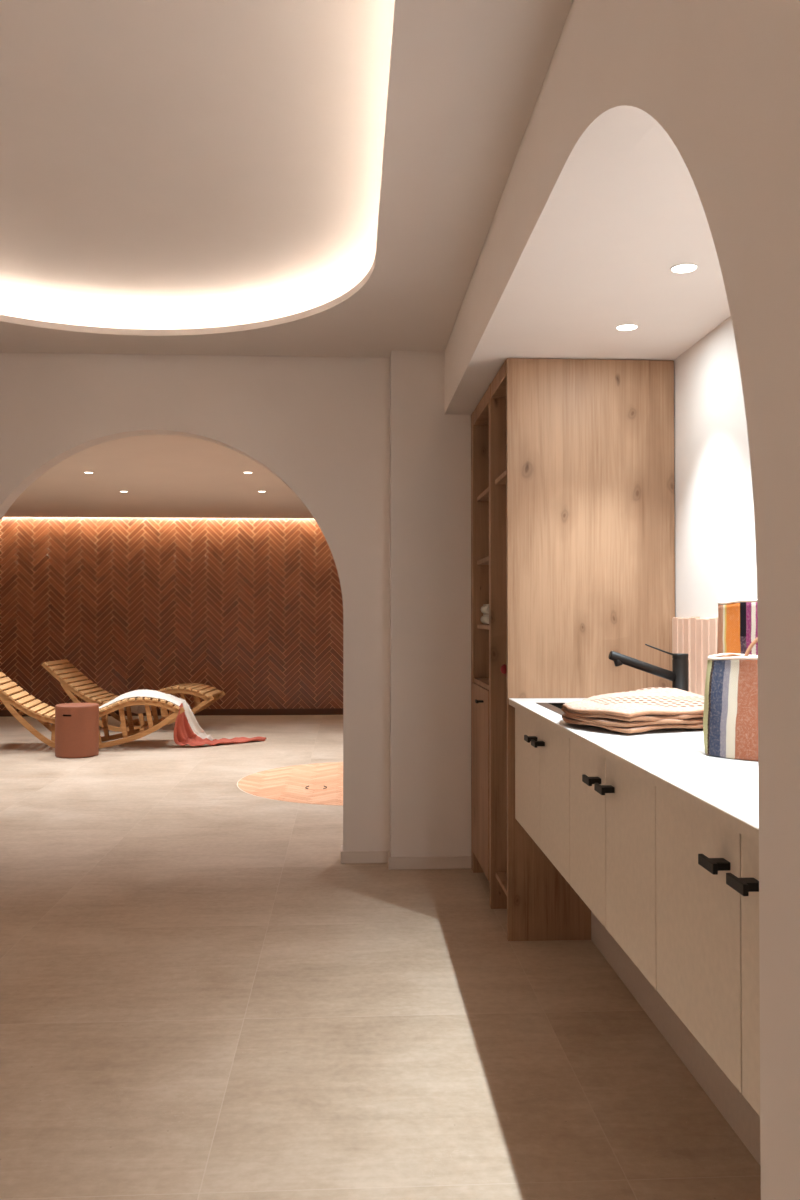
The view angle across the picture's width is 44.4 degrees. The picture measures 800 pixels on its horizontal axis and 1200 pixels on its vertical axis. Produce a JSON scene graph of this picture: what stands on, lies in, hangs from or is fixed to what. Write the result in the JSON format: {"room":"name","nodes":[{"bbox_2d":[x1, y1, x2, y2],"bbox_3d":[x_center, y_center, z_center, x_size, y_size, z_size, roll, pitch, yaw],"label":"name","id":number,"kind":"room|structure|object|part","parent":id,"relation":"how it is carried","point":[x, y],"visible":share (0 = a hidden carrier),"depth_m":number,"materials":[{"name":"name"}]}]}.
{"room":"spa","nodes":[
{"label":"spa","id":0,"kind":"room"},
{"bbox_2d":[3,435,312,517],"bbox_3d":[-2.377,-1.022,8.003,9.100,0.050,6.597,0,-1,-3],"label":"ceiling","id":1,"kind":"structure","parent":0,"point":[163,476],"depth_m":8.54,"materials":[{"name":"paint"}]},
{"bbox_2d":[0,517,342,709],"bbox_3d":[-2.563,0.050,11.509,9.100,2.600,0.104,0,-1,-3],"label":"wall","id":2,"kind":"structure","parent":0,"point":[250,610],"depth_m":11.46,"materials":[{"name":"ceramic"}]},
{"bbox_2d":[0,708,342,716],"bbox_3d":[-2.561,1.312,11.438,9.100,0.075,0.016,0,-1,-3],"label":"baseboard","id":3,"kind":"structure","parent":2,"relation":"attached to","point":[312,711],"depth_m":11.48,"materials":[{"name":"brown wood"}]},
{"bbox_2d":[0,0,384,296],"bbox_3d":[-1.468,-1.410,0.786,3.750,0.040,7.683,0,-1,-3],"label":"ceiling","id":4,"kind":"structure","parent":0,"point":[149,148],"depth_m":2.89,"materials":[{"name":"paint"}]},
{"bbox_2d":[0,352,389,850],"bbox_3d":[-1.799,-0.101,4.656,3.500,2.700,0.120,0,-1,-3],"label":"wall","id":5,"kind":"structure","parent":0,"point":[320,425],"depth_m":4.67,"materials":[{"name":"paint"}]},
{"bbox_2d":[341,851,386,862],"bbox_3d":[-0.171,1.221,4.657,0.222,0.056,0.012,0,-1,-3],"label":"baseboard","id":6,"kind":"structure","parent":5,"relation":"attached to","point":[346,856],"depth_m":4.65,"materials":[{"name":"paint"}]},
{"bbox_2d":[387,851,390,869],"bbox_3d":[-0.051,1.220,4.600,0.012,0.056,0.138,0,-1,-3],"label":"baseboard","id":7,"kind":"structure","parent":5,"relation":"attached to","point":[388,852],"depth_m":4.53,"materials":[{"name":"paint"}]},
{"bbox_2d":[0,0,572,357],"bbox_3d":[-1.468,-1.306,0.784,3.750,0.170,7.683,0,-1,-3],"label":"ceiling","id":8,"kind":"structure","parent":0,"point":[466,77],"depth_m":3.26,"materials":[{"name":"paint"}]},
{"bbox_2d":[0,715,760,1199],"bbox_3d":[-2.177,1.266,4.212,9.300,0.053,14.880,0,-1,-3],"label":"floor","id":9,"kind":"structure","parent":0,"point":[200,999],"depth_m":2.87,"materials":[{"name":"tile"}]},
{"bbox_2d":[55,703,98,757],"bbox_3d":[-2.701,1.087,8.198,0.348,0.425,0.348,0,-1,-3],"label":"side table","id":10,"kind":"object","parent":9,"relation":"on","point":[76,724],"visible":1,"depth_m":8.05,"materials":[{"name":"ceramic"}]},
{"bbox_2d":[0,672,187,748],"bbox_3d":[-2.799,0.959,8.747,1.755,0.701,0.594,0,-1,-9],"label":"lounger","id":11,"kind":"object","parent":9,"relation":"on","point":[37,712],"visible":0.71,"depth_m":8.55,"materials":[{"name":"brown wood"}]},
{"bbox_3d":[-2.858,0.848,9.014,1.722,0.465,0.028,0,-1,-9],"label":"rail","id":12,"kind":"part","parent":11,"relation":"part of","materials":[{"name":"brown wood"}]},
{"bbox_3d":[-2.773,0.840,8.478,1.722,0.465,0.028,0,-1,-9],"label":"rail","id":13,"kind":"part","parent":11,"relation":"part of","materials":[{"name":"brown wood"}]},
{"bbox_2d":[99,689,265,745],"bbox_3d":[-1.989,1.062,8.890,1.507,0.492,0.619,0,-1,-3],"label":"throw blanket","id":14,"kind":"object","parent":11,"relation":"on","point":[187,730],"visible":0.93,"depth_m":8.76,"materials":[{"name":"beige fabric"}]},
{"bbox_2d":[41,659,225,731],"bbox_3d":[-2.735,0.979,10.143,1.755,0.701,0.594,0,-1,2],"label":"lounger","id":15,"kind":"object","parent":9,"relation":"on","point":[90,692],"visible":0.66,"depth_m":9.95,"materials":[{"name":"brown wood"}]},
{"bbox_3d":[-2.760,0.861,9.874,1.722,0.465,0.028,0,-1,2],"label":"rail","id":16,"kind":"part","parent":15,"relation":"part of","materials":[{"name":"brown wood"}]},
{"bbox_2d":[305,786,326,789],"bbox_3d":[-0.569,1.273,6.651,0.150,0.007,0.150,0,-1,-3],"label":"floor hatch","id":17,"kind":"object","parent":9,"relation":"on","point":[306,787],"visible":1,"depth_m":6.63,"materials":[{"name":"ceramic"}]},
{"bbox_2d":[390,351,470,856],"bbox_3d":[0.501,-0.100,4.715,1.100,2.700,0.246,0,-1,-3],"label":"wall pier","id":18,"kind":"object","parent":9,"relation":"on","point":[430,448],"visible":0.14,"depth_m":4.57,"materials":[{"name":"paint"}]},
{"bbox_2d":[390,856,470,869],"bbox_3d":[0.142,1.219,4.547,0.383,0.056,0.012,0,-1,-3],"label":"baseboard","id":19,"kind":"object","parent":18,"relation":"attached to","point":[434,862],"visible":1,"depth_m":4.54,"materials":[{"name":"paint"}]},
{"bbox_2d":[471,358,674,940],"bbox_3d":[0.651,0.183,4.077,0.659,2.114,1.018,0,-1,-3],"label":"tall cabinet","id":20,"kind":"object","parent":9,"relation":"on","point":[573,500],"visible":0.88,"depth_m":3.58,"materials":[{"name":"brown wood"}]},
{"bbox_3d":[0.644,0.190,4.547,0.623,2.114,0.078,0,-1,-3],"label":"panel","id":21,"kind":"part","parent":20,"relation":"part of","materials":[{"name":"brown wood"}]},
{"bbox_3d":[0.354,0.759,4.231,0.018,0.768,0.499,0,-1,-3],"label":"door","id":22,"kind":"part","parent":20,"relation":"part of","materials":[{"name":"brown wood"}]},
{"bbox_3d":[0.655,-0.840,4.271,0.609,0.062,0.505,0,-1,-3],"label":"rail","id":23,"kind":"part","parent":20,"relation":"part of","materials":[{"name":"brown wood"}]},
{"bbox_3d":[0.655,0.363,4.253,0.608,0.019,0.505,0,-1,-3],"label":"shelf","id":24,"kind":"part","parent":20,"relation":"part of","materials":[{"name":"brown wood"}]},
{"bbox_3d":[0.663,0.117,4.257,0.592,0.019,0.505,0,-1,-3],"label":"shelf","id":25,"kind":"part","parent":20,"relation":"part of","materials":[{"name":"brown wood"}]},
{"bbox_3d":[0.663,-0.174,4.262,0.592,0.019,0.505,0,-1,-3],"label":"shelf","id":26,"kind":"part","parent":20,"relation":"part of","materials":[{"name":"brown wood"}]},
{"bbox_3d":[0.663,-0.466,4.266,0.592,0.019,0.505,0,-1,-3],"label":"shelf","id":27,"kind":"part","parent":20,"relation":"part of","materials":[{"name":"brown wood"}]},
{"bbox_2d":[480,614,488,623],"bbox_3d":[0.389,0.084,4.326,0.040,0.042,0.200,0,-1,-3],"label":"rolled towel","id":28,"kind":"object","parent":20,"relation":"on","point":[484,619],"visible":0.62,"depth_m":4.30,"materials":[{"name":"white fabric"}]},
{"bbox_2d":[481,604,488,613],"bbox_3d":[0.390,0.039,4.327,0.040,0.042,0.200,0,-1,-3],"label":"rolled towel","id":29,"kind":"object","parent":28,"relation":"on","point":[484,609],"visible":0.56,"depth_m":4.31,"materials":[{"name":"white fabric"}]},
{"bbox_3d":[0.680,-0.847,3.792,0.609,0.062,0.364,0,-1,-3],"label":"rail","id":30,"kind":"part","parent":20,"relation":"part of","materials":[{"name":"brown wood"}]},
{"bbox_3d":[0.689,-0.477,3.787,0.592,0.019,0.364,0,-1,-3],"label":"shelf","id":31,"kind":"part","parent":20,"relation":"part of","materials":[{"name":"brown wood"}]},
{"bbox_3d":[0.689,1.098,3.764,0.592,0.019,0.364,0,-1,-3],"label":"shelf","id":32,"kind":"part","parent":20,"relation":"part of","materials":[{"name":"brown wood"}]},
{"bbox_2d":[500,646,506,677],"bbox_3d":[0.418,0.065,3.828,0.052,0.527,0.043,0,-1,-3],"label":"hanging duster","id":33,"kind":"object","parent":20,"relation":"hanging from","point":[503,669],"visible":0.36,"depth_m":3.82,"materials":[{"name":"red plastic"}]},
{"bbox_2d":[591,911,760,1165],"bbox_3d":[0.772,0.990,2.245,0.018,0.447,2.630,0,-1,-3],"label":"board","id":34,"kind":"object","parent":9,"relation":"on","point":[740,1115],"visible":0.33,"depth_m":2.56,"materials":[{"name":"paint"}]},
{"bbox_2d":[470,123,730,414],"bbox_3d":[0.789,-0.946,2.788,0.730,0.100,3.657,0,-1,-3],"label":"ceiling","id":35,"kind":"structure","parent":0,"point":[651,219],"depth_m":2.74,"materials":[{"name":"paint"}]},
{"bbox_2d":[615,324,638,330],"bbox_3d":[0.740,-0.888,3.194,0.074,0.003,0.074,0,-1,-3],"label":"recessed light","id":36,"kind":"object","parent":35,"relation":"in","point":[623,327],"visible":1,"depth_m":3.19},
{"bbox_2d":[670,263,697,272],"bbox_3d":[0.768,-0.896,2.650,0.074,0.003,0.074,0,-1,-3],"label":"recessed light","id":37,"kind":"object","parent":35,"relation":"in","point":[684,267],"visible":1,"depth_m":2.65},
{"bbox_2d":[444,0,799,1199],"bbox_3d":[0.468,-0.158,0.807,0.120,2.700,7.557,0,-1,-3],"label":"wall","id":38,"kind":"structure","parent":0,"point":[721,78],"depth_m":1.11,"materials":[{"name":"paint"}]},
{"bbox_2d":[674,316,756,617],"bbox_3d":[1.104,0.163,2.789,0.100,2.117,3.657,0,-1,-3],"label":"wall","id":39,"kind":"structure","parent":0,"point":[715,542],"depth_m":3.25,"materials":[{"name":"paint"}]},
{"bbox_2d":[515,708,569,883],"bbox_3d":[0.707,0.575,3.105,0.610,0.406,0.867,0,-1,-3],"label":"base cabinet","id":40,"kind":"object","parent":39,"relation":"attached to","point":[542,753],"visible":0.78,"depth_m":2.98,"materials":[{"name":"beige paint"}]},
{"bbox_3d":[0.435,0.579,3.296,0.018,0.404,0.455,0,-1,-3],"label":"door","id":41,"kind":"part","parent":40,"relation":"part of","materials":[{"name":"beige paint"}]},
{"bbox_3d":[0.418,0.442,3.122,0.034,0.017,0.066,0,-1,-3],"label":"handle","id":42,"kind":"part","parent":40,"relation":"part of","materials":[{"name":"black metal"}]},
{"bbox_3d":[0.424,0.440,3.006,0.034,0.017,0.066,0,-1,-3],"label":"handle","id":43,"kind":"part","parent":40,"relation":"part of","materials":[{"name":"black metal"}]},
{"bbox_3d":[0.458,0.572,2.862,0.018,0.404,0.406,0,-1,-3],"label":"door","id":44,"kind":"part","parent":40,"relation":"part of","materials":[{"name":"beige paint"}]},
{"bbox_2d":[570,739,656,989],"bbox_3d":[0.750,0.563,2.299,0.610,0.406,0.743,0,-1,-3],"label":"base cabinet","id":45,"kind":"object","parent":39,"relation":"attached to","point":[613,809],"visible":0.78,"depth_m":2.19,"materials":[{"name":"beige paint"}]},
{"bbox_3d":[0.479,0.567,2.471,0.018,0.404,0.370,0,-1,-3],"label":"door","id":46,"kind":"part","parent":45,"relation":"part of","materials":[{"name":"beige paint"}]},
{"bbox_3d":[0.459,0.430,2.340,0.034,0.017,0.066,0,-1,-3],"label":"handle","id":47,"kind":"part","parent":45,"relation":"part of","materials":[{"name":"black metal"}]},
{"bbox_3d":[0.466,0.428,2.223,0.034,0.017,0.066,0,-1,-3],"label":"handle","id":48,"kind":"part","parent":45,"relation":"part of","materials":[{"name":"black metal"}]},
{"bbox_3d":[0.498,0.561,2.099,0.018,0.404,0.367,0,-1,-3],"label":"door","id":49,"kind":"part","parent":45,"relation":"part of","materials":[{"name":"beige paint"}]},
{"bbox_2d":[672,617,717,695],"bbox_3d":[1.071,0.189,2.262,0.020,0.296,2.644,0,-1,-3],"label":"backsplash","id":50,"kind":"structure","parent":39,"relation":"attached to","point":[697,637],"depth_m":3.32,"materials":[{"name":"tile"}]},
{"bbox_2d":[656,787,759,1115],"bbox_3d":[0.792,0.551,1.512,0.610,0.406,0.830,0,-1,-3],"label":"base cabinet","id":51,"kind":"object","parent":39,"relation":"attached to","point":[708,974],"visible":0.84,"depth_m":1.61,"materials":[{"name":"beige paint"}]},
{"bbox_2d":[509,698,758,843],"bbox_3d":[0.772,0.348,2.254,0.618,0.021,2.629,0,-1,-3],"label":"countertop","id":52,"kind":"structure","parent":51,"relation":"on","point":[675,761],"depth_m":2.01,"materials":[{"name":"white stone"}]},
{"bbox_2d":[537,703,564,714],"bbox_3d":[0.660,0.432,3.036,0.354,0.170,0.669,0,-1,-3],"label":"sink","id":53,"kind":"object","parent":52,"relation":"in","point":[555,707],"visible":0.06,"depth_m":3.22,"materials":[{"name":"white ceramic"}]},
{"bbox_2d":[561,687,703,732],"bbox_3d":[0.701,0.300,2.743,0.518,0.078,0.567,0,-1,-3],"label":"folded towels","id":54,"kind":"object","parent":52,"relation":"on","point":[646,709],"visible":0.85,"depth_m":2.55,"materials":[{"name":"beige fabric"}]},
{"bbox_2d":[608,644,688,691],"bbox_3d":[0.782,0.243,3.072,0.257,0.213,0.058,0,-1,-3],"label":"tap","id":55,"kind":"object","parent":52,"relation":"on","point":[679,675],"visible":0.85,"depth_m":3.06,"materials":[{"name":"black metal"}]},
{"bbox_3d":[0.763,0.209,3.072,0.221,0.099,0.029,0,-1,-3],"label":"spout","id":56,"kind":"part","parent":55,"relation":"part of","materials":[{"name":"black metal"}]},
{"bbox_3d":[0.816,0.157,3.076,0.096,0.040,0.007,0,-1,-3],"label":"lever","id":57,"kind":"part","parent":55,"relation":"part of","materials":[{"name":"black metal"}]},
{"bbox_2d":[703,637,757,760],"bbox_3d":[0.827,0.197,2.091,0.346,0.274,0.214,-1,-1,35],"label":"woven bag","id":58,"kind":"object","parent":52,"relation":"on","point":[730,714],"visible":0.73,"depth_m":2.08,"materials":[{"name":"fabric"}]},
{"bbox_3d":[0.719,0.128,2.116,0.061,0.026,0.018,-1,-1,35],"label":"handle","id":59,"kind":"part","parent":58,"relation":"part of","materials":[{"name":"beige leather"}]},
{"bbox_3d":[0.801,0.099,2.056,0.158,0.080,0.028,-1,-1,35],"label":"handle","id":60,"kind":"part","parent":58,"relation":"part of","materials":[{"name":"beige leather"}]},
{"bbox_2d":[717,599,757,654],"bbox_3d":[0.885,0.169,2.423,0.197,0.340,0.128,0,-1,22],"label":"woven bag","id":61,"kind":"object","parent":52,"relation":"on","point":[737,619],"visible":0.28,"depth_m":2.39,"materials":[{"name":"fabric"}]},
{"bbox_3d":[0.501,0.418,1.555,0.034,0.017,0.066,0,-1,-3],"label":"handle","id":62,"kind":"part","parent":51,"relation":"part of","materials":[{"name":"black metal"}]},
{"bbox_3d":[0.507,0.417,1.438,0.034,0.017,0.066,0,-1,-3],"label":"handle","id":63,"kind":"part","parent":51,"relation":"part of","materials":[{"name":"black metal"}]},
{"bbox_3d":[0.541,0.549,1.291,0.018,0.404,0.412,0,-1,-3],"label":"door","id":64,"kind":"part","parent":51,"relation":"part of","materials":[{"name":"beige paint"}]}
]}

